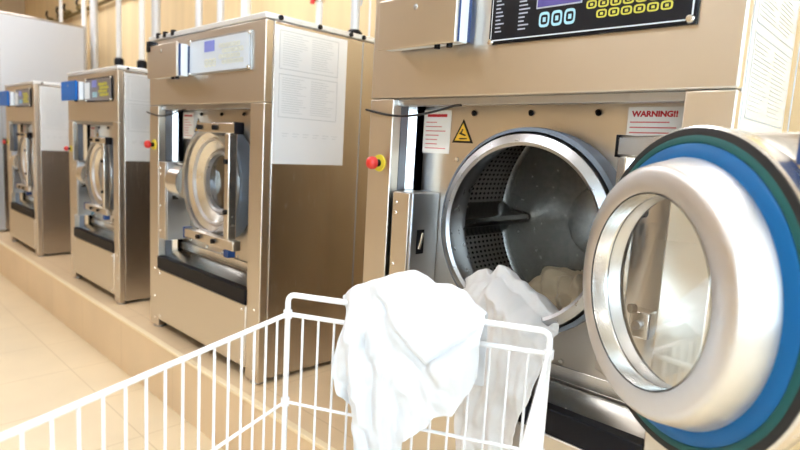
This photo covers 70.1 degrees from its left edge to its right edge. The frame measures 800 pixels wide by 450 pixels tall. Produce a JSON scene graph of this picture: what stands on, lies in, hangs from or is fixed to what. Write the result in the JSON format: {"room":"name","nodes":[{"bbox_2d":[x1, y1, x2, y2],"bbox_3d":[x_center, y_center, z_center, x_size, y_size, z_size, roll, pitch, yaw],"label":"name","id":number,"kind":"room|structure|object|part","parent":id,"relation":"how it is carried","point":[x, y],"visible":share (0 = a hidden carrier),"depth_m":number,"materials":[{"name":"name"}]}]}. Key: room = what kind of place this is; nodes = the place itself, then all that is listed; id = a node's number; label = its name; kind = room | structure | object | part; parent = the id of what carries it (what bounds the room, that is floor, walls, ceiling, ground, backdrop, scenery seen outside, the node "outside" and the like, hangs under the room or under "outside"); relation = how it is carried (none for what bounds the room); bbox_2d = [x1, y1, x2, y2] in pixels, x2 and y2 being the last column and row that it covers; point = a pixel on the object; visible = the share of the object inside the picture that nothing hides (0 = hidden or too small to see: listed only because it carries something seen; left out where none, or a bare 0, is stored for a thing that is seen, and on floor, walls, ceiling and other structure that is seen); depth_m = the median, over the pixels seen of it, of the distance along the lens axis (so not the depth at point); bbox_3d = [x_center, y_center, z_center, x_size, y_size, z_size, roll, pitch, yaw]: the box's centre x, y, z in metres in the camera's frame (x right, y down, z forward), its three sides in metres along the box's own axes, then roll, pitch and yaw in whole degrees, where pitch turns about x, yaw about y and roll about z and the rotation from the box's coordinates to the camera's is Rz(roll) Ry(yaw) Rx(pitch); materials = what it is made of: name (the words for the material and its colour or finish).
{"room":"laundry","nodes":[
{"label":"laundry","id":0,"kind":"room"},
{"bbox_2d":[0,0,24,14],"bbox_3d":[-7.037,-1.606,6.270,0.100,3.400,5.035,10,10,43],"label":"wall","id":1,"kind":"structure","parent":0,"point":[10,6],"depth_m":7.79,"materials":[{"name":"beige paint"}]},
{"bbox_2d":[0,274,222,449],"bbox_3d":[-2.387,0.891,1.979,13.100,0.100,5.035,10,10,43],"label":"floor","id":2,"kind":"structure","parent":0,"point":[45,366],"depth_m":2.71,"materials":[{"name":"tile"}]},
{"bbox_2d":[0,229,353,449],"bbox_3d":[-1.026,0.596,3.354,13.100,0.275,1.140,10,10,43],"label":"platform","id":3,"kind":"object","parent":2,"relation":"on","point":[132,352],"depth_m":2.64,"materials":[{"name":"tile"}]},
{"bbox_2d":[0,81,70,256],"bbox_3d":[-2.720,-0.476,4.742,0.855,1.294,0.864,10,10,43],"label":"washing machine","id":4,"kind":"object","parent":3,"relation":"on","point":[37,122],"visible":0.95,"depth_m":4.30,"materials":[{"name":"silver metal"}]},
{"bbox_3d":[-3.250,-0.366,4.768,0.083,0.988,0.030,10,10,43],"label":"corner post","id":5,"kind":"part","parent":4,"relation":"part of","materials":[{"name":"silver metal"}]},
{"bbox_3d":[-2.975,-0.980,4.426,0.087,0.092,0.012,10,10,43],"label":"plate","id":6,"kind":"part","parent":4,"relation":"part of","materials":[{"name":"white plastic"}]},
{"bbox_3d":[-3.175,-0.520,4.763,0.029,0.668,0.010,2,8,-9],"label":"recess trim","id":7,"kind":"part","parent":4,"relation":"part of","materials":[{"name":"silver metal"}]},
{"bbox_3d":[-2.941,-0.941,4.425,0.845,0.271,0.030,10,10,43],"label":"header panel","id":8,"kind":"part","parent":4,"relation":"part of","materials":[{"name":"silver metal"}]},
{"bbox_3d":[-2.850,-0.960,4.303,0.399,0.119,0.002,10,10,43],"label":"panel","id":9,"kind":"part","parent":4,"relation":"part of","materials":[{"name":"grey plastic"}]},
{"bbox_3d":[-2.996,0.024,4.549,0.684,0.233,0.030,10,10,43],"label":"panel","id":10,"kind":"part","parent":4,"relation":"part of","materials":[{"name":"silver metal"}]},
{"bbox_3d":[-2.846,-0.960,4.307,0.411,0.132,0.007,10,10,43],"label":"control panel","id":11,"kind":"part","parent":4,"relation":"part of","materials":[{"name":"black plastic"}]},
{"bbox_3d":[-2.909,-0.292,4.417,0.361,0.035,0.031,10,10,43],"label":"hinge arm","id":12,"kind":"part","parent":4,"relation":"part of","materials":[{"name":"silver metal"}]},
{"bbox_3d":[-2.913,-0.506,4.491,0.423,0.423,0.066,10,10,43],"label":"door","id":13,"kind":"part","parent":4,"relation":"part of","materials":[{"name":"silver metal"}]},
{"bbox_3d":[-2.895,-0.484,4.536,0.673,0.650,0.003,10,10,43],"label":"panel","id":14,"kind":"part","parent":4,"relation":"part of","materials":[{"name":"silver metal"}]},
{"bbox_3d":[-2.803,-0.474,4.300,0.030,0.369,0.033,10,10,43],"label":"hinge post","id":15,"kind":"part","parent":4,"relation":"part of","materials":[{"name":"silver metal"}]},
{"bbox_3d":[-2.700,-0.265,4.246,0.078,0.988,0.030,10,10,43],"label":"corner post","id":16,"kind":"part","parent":4,"relation":"part of","materials":[{"name":"silver metal"}]},
{"bbox_3d":[-2.391,-0.422,4.494,0.014,1.254,0.768,10,10,43],"label":"panel","id":17,"kind":"part","parent":4,"relation":"part of","materials":[{"name":"silver metal"}]},
{"bbox_3d":[-2.462,-0.864,4.322,0.001,0.290,0.429,10,10,43],"label":"print frame","id":18,"kind":"part","parent":4,"relation":"part of","materials":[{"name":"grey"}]},
{"bbox_2d":[61,65,150,303],"bbox_3d":[-1.570,-0.273,3.650,0.840,1.308,0.863,10,10,43],"label":"washing machine","id":19,"kind":"object","parent":3,"relation":"on","point":[109,121],"visible":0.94,"depth_m":3.23,"materials":[{"name":"silver metal"}]},
{"bbox_3d":[-2.096,-0.161,3.671,0.081,0.999,0.030,10,10,43],"label":"corner post","id":20,"kind":"part","parent":19,"relation":"part of","materials":[{"name":"silver metal"}]},
{"bbox_3d":[-2.022,-0.318,3.666,0.028,0.675,0.010,2,8,-9],"label":"recess trim","id":21,"kind":"part","parent":19,"relation":"part of","materials":[{"name":"silver metal"}]},
{"bbox_3d":[-1.826,-0.783,3.332,0.086,0.093,0.012,10,10,43],"label":"plate","id":22,"kind":"part","parent":19,"relation":"part of","materials":[{"name":"white"}]},
{"bbox_3d":[-1.847,0.232,3.457,0.673,0.236,0.029,10,10,43],"label":"panel","id":23,"kind":"part","parent":19,"relation":"part of","materials":[{"name":"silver metal"}]},
{"bbox_3d":[-1.791,-0.743,3.332,0.831,0.274,0.030,10,10,43],"label":"header panel","id":24,"kind":"part","parent":19,"relation":"part of","materials":[{"name":"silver metal"}]},
{"bbox_3d":[-1.761,-0.093,3.325,0.357,0.034,0.031,10,10,43],"label":"hinge arm","id":25,"kind":"part","parent":19,"relation":"part of","materials":[{"name":"silver metal"}]},
{"bbox_3d":[-1.702,-0.764,3.212,0.392,0.120,0.002,10,10,43],"label":"panel","id":26,"kind":"part","parent":19,"relation":"part of","materials":[{"name":"grey"}]},
{"bbox_3d":[-1.699,-0.764,3.215,0.404,0.133,0.007,10,10,43],"label":"control panel","id":27,"kind":"part","parent":19,"relation":"part of","materials":[{"name":"black plastic"}]},
{"bbox_3d":[-1.764,-0.304,3.398,0.418,0.418,0.065,10,10,43],"label":"door","id":28,"kind":"part","parent":19,"relation":"part of","materials":[{"name":"silver metal"}]},
{"bbox_3d":[-1.747,-0.282,3.443,0.662,0.657,0.003,10,10,43],"label":"panel","id":29,"kind":"part","parent":19,"relation":"part of","materials":[{"name":"silver metal"}]},
{"bbox_3d":[-1.656,-0.273,3.209,0.029,0.365,0.033,10,10,43],"label":"hinge post","id":30,"kind":"part","parent":19,"relation":"part of","materials":[{"name":"silver metal"}]},
{"bbox_2d":[114,0,123,65],"bbox_3d":[-2.196,-2.577,4.762,0.075,2.920,0.382,10,10,43],"label":"pipe","id":31,"kind":"object","parent":19,"relation":"on","point":[118,60],"visible":0.77,"depth_m":4.77,"materials":[{"name":"white"}]},
{"bbox_3d":[-1.556,-0.062,3.158,0.077,0.999,0.030,10,10,43],"label":"corner post","id":32,"kind":"part","parent":19,"relation":"part of","materials":[{"name":"silver metal"}]},
{"bbox_3d":[-1.247,-0.221,3.406,0.014,1.267,0.768,10,10,43],"label":"panel","id":33,"kind":"part","parent":19,"relation":"part of","materials":[{"name":"silver metal"}]},
{"bbox_3d":[-1.320,-0.668,3.231,0.001,0.293,0.424,10,10,43],"label":"print frame","id":34,"kind":"part","parent":19,"relation":"part of","materials":[{"name":"grey paper"}]},
{"bbox_2d":[0,240,336,449],"bbox_3d":[-1.409,0.497,2.932,13.100,0.014,0.026,10,10,43],"label":"trim","id":35,"kind":"structure","parent":3,"relation":"attached to","point":[304,434],"depth_m":2.51,"materials":[{"name":"beige"}]},
{"bbox_2d":[144,11,376,383],"bbox_3d":[-0.625,-0.157,2.740,1.020,1.422,0.874,10,10,43],"label":"washing machine","id":36,"kind":"object","parent":3,"relation":"on","point":[258,144],"visible":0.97,"depth_m":2.35,"materials":[{"name":"silver metal"}]},
{"bbox_3d":[-1.199,-0.039,2.819,0.098,1.080,0.035,10,10,43],"label":"corner post","id":37,"kind":"part","parent":36,"relation":"part of","materials":[{"name":"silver metal"}]},
{"bbox_3d":[-1.112,-0.208,2.813,0.033,0.730,0.012,2,8,-8],"label":"recess trim","id":38,"kind":"part","parent":36,"relation":"part of","materials":[{"name":"silver metal"}]},
{"bbox_3d":[-0.897,0.391,2.555,0.810,0.255,0.034,10,10,43],"label":"panel","id":39,"kind":"part","parent":36,"relation":"part of","materials":[{"name":"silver metal"}]},
{"bbox_3d":[-0.836,-0.663,2.420,1.000,0.296,0.035,10,10,43],"label":"header panel","id":40,"kind":"part","parent":36,"relation":"part of","materials":[{"name":"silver metal"}]},
{"bbox_3d":[-0.798,0.058,2.407,0.415,0.040,0.036,10,10,43],"label":"hinge arm","id":41,"kind":"part","parent":36,"relation":"part of","materials":[{"name":"silver metal"}]},
{"bbox_3d":[-0.802,-0.188,2.491,0.486,0.486,0.076,10,10,43],"label":"door","id":42,"kind":"part","parent":36,"relation":"part of","materials":[{"name":"silver metal"}]},
{"bbox_3d":[-0.782,-0.164,2.543,0.796,0.710,0.003,10,10,43],"label":"panel","id":43,"kind":"part","parent":36,"relation":"part of","materials":[{"name":"silver metal"}]},
{"bbox_3d":[-0.778,-0.190,2.516,0.244,0.244,0.007,10,10,43],"label":"door glass","id":44,"kind":"part","parent":36,"relation":"part of","materials":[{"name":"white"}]},
{"bbox_3d":[-0.728,-0.682,2.277,0.472,0.130,0.002,10,10,43],"label":"panel","id":45,"kind":"part","parent":36,"relation":"part of","materials":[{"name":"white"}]},
{"bbox_3d":[-0.725,-0.683,2.281,0.486,0.144,0.008,10,10,43],"label":"control panel","id":46,"kind":"part","parent":36,"relation":"part of","materials":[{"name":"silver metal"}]},
{"bbox_3d":[-0.676,-0.151,2.272,0.034,0.424,0.038,10,10,43],"label":"hinge post","id":47,"kind":"part","parent":36,"relation":"part of","materials":[{"name":"silver metal"}]},
{"bbox_3d":[-0.549,0.080,2.201,0.093,1.080,0.035,10,10,43],"label":"corner post","id":48,"kind":"part","parent":36,"relation":"part of","materials":[{"name":"silver metal"}]},
{"bbox_3d":[-0.351,-0.569,2.213,0.001,0.317,0.280,10,10,43],"label":"print frame","id":49,"kind":"part","parent":36,"relation":"part of","materials":[{"name":"grey paper"}]},
{"bbox_2d":[310,0,324,24],"bbox_3d":[-0.252,-2.343,2.902,0.061,2.920,0.385,10,10,43],"label":"pipe","id":50,"kind":"object","parent":36,"relation":"on","point":[319,3],"visible":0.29,"depth_m":2.95,"materials":[{"name":"white"}]},
{"bbox_3d":[-0.235,-0.089,2.443,0.016,1.370,0.763,10,10,43],"label":"panel","id":51,"kind":"part","parent":36,"relation":"part of","materials":[{"name":"silver metal"}]},
{"bbox_2d":[348,0,361,34],"bbox_3d":[-0.047,-2.305,2.708,0.075,2.920,0.385,10,10,43],"label":"pipe","id":52,"kind":"object","parent":36,"relation":"on","point":[355,4],"visible":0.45,"depth_m":2.76,"materials":[{"name":"grey"}]},
{"bbox_2d":[360,0,370,36],"bbox_3d":[-0.170,-0.967,2.714,0.017,0.255,0.101,-2,9,-34],"label":"pipe","id":53,"kind":"object","parent":36,"relation":"on","point":[369,22],"visible":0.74,"depth_m":2.68,"materials":[{"name":"grey"}]},
{"bbox_2d":[363,0,799,449],"bbox_3d":[0.468,0.071,1.486,1.219,1.422,1.185,10,10,43],"label":"washing machine","id":54,"kind":"object","parent":3,"relation":"on","point":[649,149],"visible":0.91,"depth_m":1.19,"materials":[{"name":"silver metal"}]},
{"bbox_3d":[-0.070,0.167,1.746,0.095,1.080,0.035,10,10,43],"label":"corner post","id":55,"kind":"part","parent":54,"relation":"part of","materials":[{"name":"silver metal"}]},
{"bbox_3d":[0.015,-0.003,1.741,0.033,0.730,0.012,2,8,-9],"label":"recess trim","id":56,"kind":"part","parent":54,"relation":"part of","materials":[{"name":"silver metal"}]},
{"bbox_3d":[0.223,0.595,1.491,0.786,0.255,0.034,10,10,43],"label":"panel","id":57,"kind":"part","parent":54,"relation":"part of","materials":[{"name":"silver metal"}]},
{"bbox_2d":[454,265,575,449],"bbox_3d":[0.280,0.384,1.474,0.285,0.564,0.247,10,10,43],"label":"sheet","id":58,"kind":"object","parent":54,"relation":"in","point":[500,292],"visible":0.71,"depth_m":1.38,"materials":[{"name":"white fabric"}]},
{"bbox_3d":[0.337,0.040,1.480,0.773,0.710,0.003,10,10,43],"label":"panel","id":59,"kind":"part","parent":54,"relation":"part of","materials":[{"name":"silver metal"}]},
{"bbox_2d":[528,266,582,310],"bbox_3d":[0.512,0.239,1.624,0.397,0.234,0.284,10,10,43],"label":"laundry","id":60,"kind":"object","parent":54,"relation":"in","point":[562,286],"visible":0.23,"depth_m":1.60,"materials":[{"name":"beige fabric"}]},
{"bbox_3d":[0.350,-0.512,1.247,0.110,0.064,0.001,10,10,43],"label":"screen frame","id":61,"kind":"part","parent":54,"relation":"part of","materials":[{"name":"grey"}]},
{"bbox_3d":[0.283,-0.459,1.356,0.971,0.296,0.035,10,10,43],"label":"header panel","id":62,"kind":"part","parent":54,"relation":"part of","materials":[{"name":"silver metal"}]},
{"bbox_3d":[0.388,-0.479,1.217,0.458,0.130,0.002,10,10,43],"label":"panel","id":63,"kind":"part","parent":54,"relation":"part of","materials":[{"name":"black plastic"}]},
{"bbox_3d":[0.391,-0.479,1.220,0.472,0.144,0.008,10,10,43],"label":"control panel","id":64,"kind":"part","parent":54,"relation":"part of","materials":[{"name":"black plastic"}]},
{"bbox_3d":[0.481,0.324,1.046,0.039,0.040,0.415,2,8,-10],"label":"hinge arm","id":65,"kind":"part","parent":54,"relation":"part of","materials":[{"name":"metal"}]},
{"bbox_3d":[0.462,0.069,1.199,0.041,0.424,0.033,2,8,-10],"label":"hinge post","id":66,"kind":"part","parent":54,"relation":"part of","materials":[{"name":"silver metal"}]},
{"bbox_3d":[0.414,0.104,0.908,0.007,0.303,0.303,2,8,-10],"label":"door glass","id":67,"kind":"part","parent":54,"relation":"part of","materials":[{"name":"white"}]},
{"bbox_2d":[583,157,782,431],"bbox_3d":[0.413,0.104,0.908,0.066,0.425,0.425,2,8,-10],"label":"door","id":68,"kind":"structure","parent":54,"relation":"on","point":[683,268],"depth_m":0.81,"materials":[{"name":"silver metal"}]},
{"bbox_3d":[0.561,0.282,1.146,0.090,1.080,0.035,10,10,43],"label":"corner post","id":69,"kind":"part","parent":54,"relation":"part of","materials":[{"name":"silver metal"}]},
{"bbox_3d":[0.468,0.106,0.918,0.046,0.524,0.524,2,8,-10],"label":"door","id":70,"kind":"part","parent":54,"relation":"part of","materials":[{"name":"silver metal"}]},
{"bbox_3d":[0.874,0.113,1.389,0.016,1.370,0.763,10,10,43],"label":"panel","id":71,"kind":"part","parent":54,"relation":"part of","materials":[{"name":"white paper"}]},
{"bbox_3d":[0.775,-0.368,1.177,0.001,0.317,0.330,10,10,43],"label":"print frame","id":72,"kind":"part","parent":54,"relation":"part of","materials":[{"name":"grey paper"}]},
{"bbox_2d":[0,292,553,449],"bbox_3d":[-0.158,0.658,0.825,0.631,0.913,0.906,6,8,19],"label":"cart","id":73,"kind":"object","parent":2,"relation":"on","point":[533,437],"visible":0.91,"depth_m":1.07,"materials":[{"name":"white metal"}]},
{"bbox_3d":[-0.406,0.457,0.880,0.005,0.461,0.729,6,8,22],"label":"wire panel","id":74,"kind":"part","parent":73,"relation":"part of","materials":[{"name":"white metal"}]},
{"bbox_3d":[-0.146,0.450,0.797,0.598,0.007,0.821,6,8,19],"label":"rail","id":75,"kind":"part","parent":73,"relation":"part of","materials":[{"name":"white metal"}]},
{"bbox_2d":[331,270,487,449],"bbox_3d":[0.009,0.335,1.143,0.301,0.493,0.130,5,8,17],"label":"towel","id":76,"kind":"object","parent":73,"relation":"hanging from","point":[408,352],"visible":0.99,"depth_m":1.09,"materials":[{"name":"white fabric"}]},
{"bbox_3d":[0.006,0.442,1.168,0.474,0.461,0.005,6,8,17],"label":"wire panel","id":77,"kind":"part","parent":73,"relation":"part of","materials":[{"name":"white metal"}]},
{"bbox_3d":[0.006,0.428,1.167,0.554,0.529,0.012,6,8,17],"label":"push handle","id":78,"kind":"part","parent":73,"relation":"part of","materials":[{"name":"white metal"}]},
{"bbox_3d":[0.133,0.509,0.714,0.005,0.461,0.729,6,8,19],"label":"wire panel","id":79,"kind":"part","parent":73,"relation":"part of","materials":[{"name":"white metal"}]},
{"bbox_2d":[25,0,799,449],"bbox_3d":[-0.515,-0.886,3.607,13.300,3.400,0.100,10,10,43],"label":"wall","id":80,"kind":"structure","parent":0,"point":[177,15],"depth_m":4.89,"materials":[{"name":"beige paint"}]},
{"bbox_2d":[0,11,85,230],"bbox_3d":[-3.746,-0.991,5.674,1.056,1.955,0.829,10,10,43],"label":"upper cabinet","id":81,"kind":"object","parent":80,"relation":"attached to","point":[31,48],"visible":0.34,"depth_m":5.21,"materials":[{"name":"grey"}]},
{"bbox_3d":[-3.363,-0.388,5.431,0.003,0.827,0.682,10,10,43],"label":"panel","id":82,"kind":"part","parent":81,"relation":"part of","materials":[{"name":"silver metal"}]},
{"bbox_3d":[-3.309,-1.337,5.305,0.003,1.085,0.682,10,10,43],"label":"panel","id":83,"kind":"part","parent":81,"relation":"part of","materials":[{"name":"white"}]},
{"bbox_2d":[59,0,62,21],"bbox_3d":[-3.765,-1.592,6.495,0.040,2.923,0.178,10,10,43],"label":"pipe","id":84,"kind":"object","parent":80,"relation":"attached to","point":[60,1],"visible":0.02,"depth_m":6.33,"materials":[{"name":"white"}]},
{"bbox_2d":[45,0,112,21],"bbox_3d":[-3.375,-2.343,6.102,3.800,0.170,0.116,10,10,43],"label":"pipe","id":85,"kind":"object","parent":80,"relation":"attached to","point":[68,14],"visible":0.59,"depth_m":6.42,"materials":[{"name":"brown metal"}]},
{"bbox_2d":[81,0,87,69],"bbox_3d":[-3.229,-1.493,5.980,0.048,2.923,0.184,10,10,43],"label":"pipe","id":86,"kind":"object","parent":80,"relation":"attached to","point":[83,2],"visible":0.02,"depth_m":5.83,"materials":[{"name":"white"}]},
{"bbox_2d":[90,0,98,68],"bbox_3d":[-3.024,-1.455,5.778,0.072,2.923,0.196,10,10,43],"label":"pipe","id":87,"kind":"object","parent":80,"relation":"attached to","point":[94,39],"visible":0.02,"depth_m":5.65,"materials":[{"name":"grey"}]},
{"bbox_2d":[137,0,146,68],"bbox_3d":[-1.944,-1.242,4.630,0.075,2.923,0.372,10,10,43],"label":"pipe","id":88,"kind":"object","parent":80,"relation":"attached to","point":[141,63],"visible":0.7,"depth_m":4.47,"materials":[{"name":"white"}]},
{"bbox_2d":[151,0,160,36],"bbox_3d":[-1.990,-1.266,4.794,0.072,2.923,0.196,10,10,43],"label":"pipe","id":89,"kind":"object","parent":80,"relation":"attached to","point":[155,4],"visible":0.02,"depth_m":4.67,"materials":[{"name":"grey"}]},
{"bbox_2d":[195,0,202,26],"bbox_3d":[-1.454,-1.170,4.293,0.052,2.923,0.186,10,10,43],"label":"pipe","id":90,"kind":"object","parent":80,"relation":"attached to","point":[198,3],"visible":0.02,"depth_m":4.17,"materials":[{"name":"grey"}]},
{"bbox_2d":[217,0,224,21],"bbox_3d":[-1.224,-1.128,4.074,0.052,2.923,0.186,10,10,43],"label":"pipe","id":91,"kind":"object","parent":80,"relation":"attached to","point":[220,3],"visible":0.02,"depth_m":3.96,"materials":[{"name":"grey"}]},
{"bbox_2d":[241,0,251,16],"bbox_3d":[-0.990,-1.084,3.846,0.068,2.923,0.194,10,10,43],"label":"pipe","id":92,"kind":"object","parent":80,"relation":"attached to","point":[245,4],"visible":0.02,"depth_m":3.73,"materials":[{"name":"white"}]}
]}

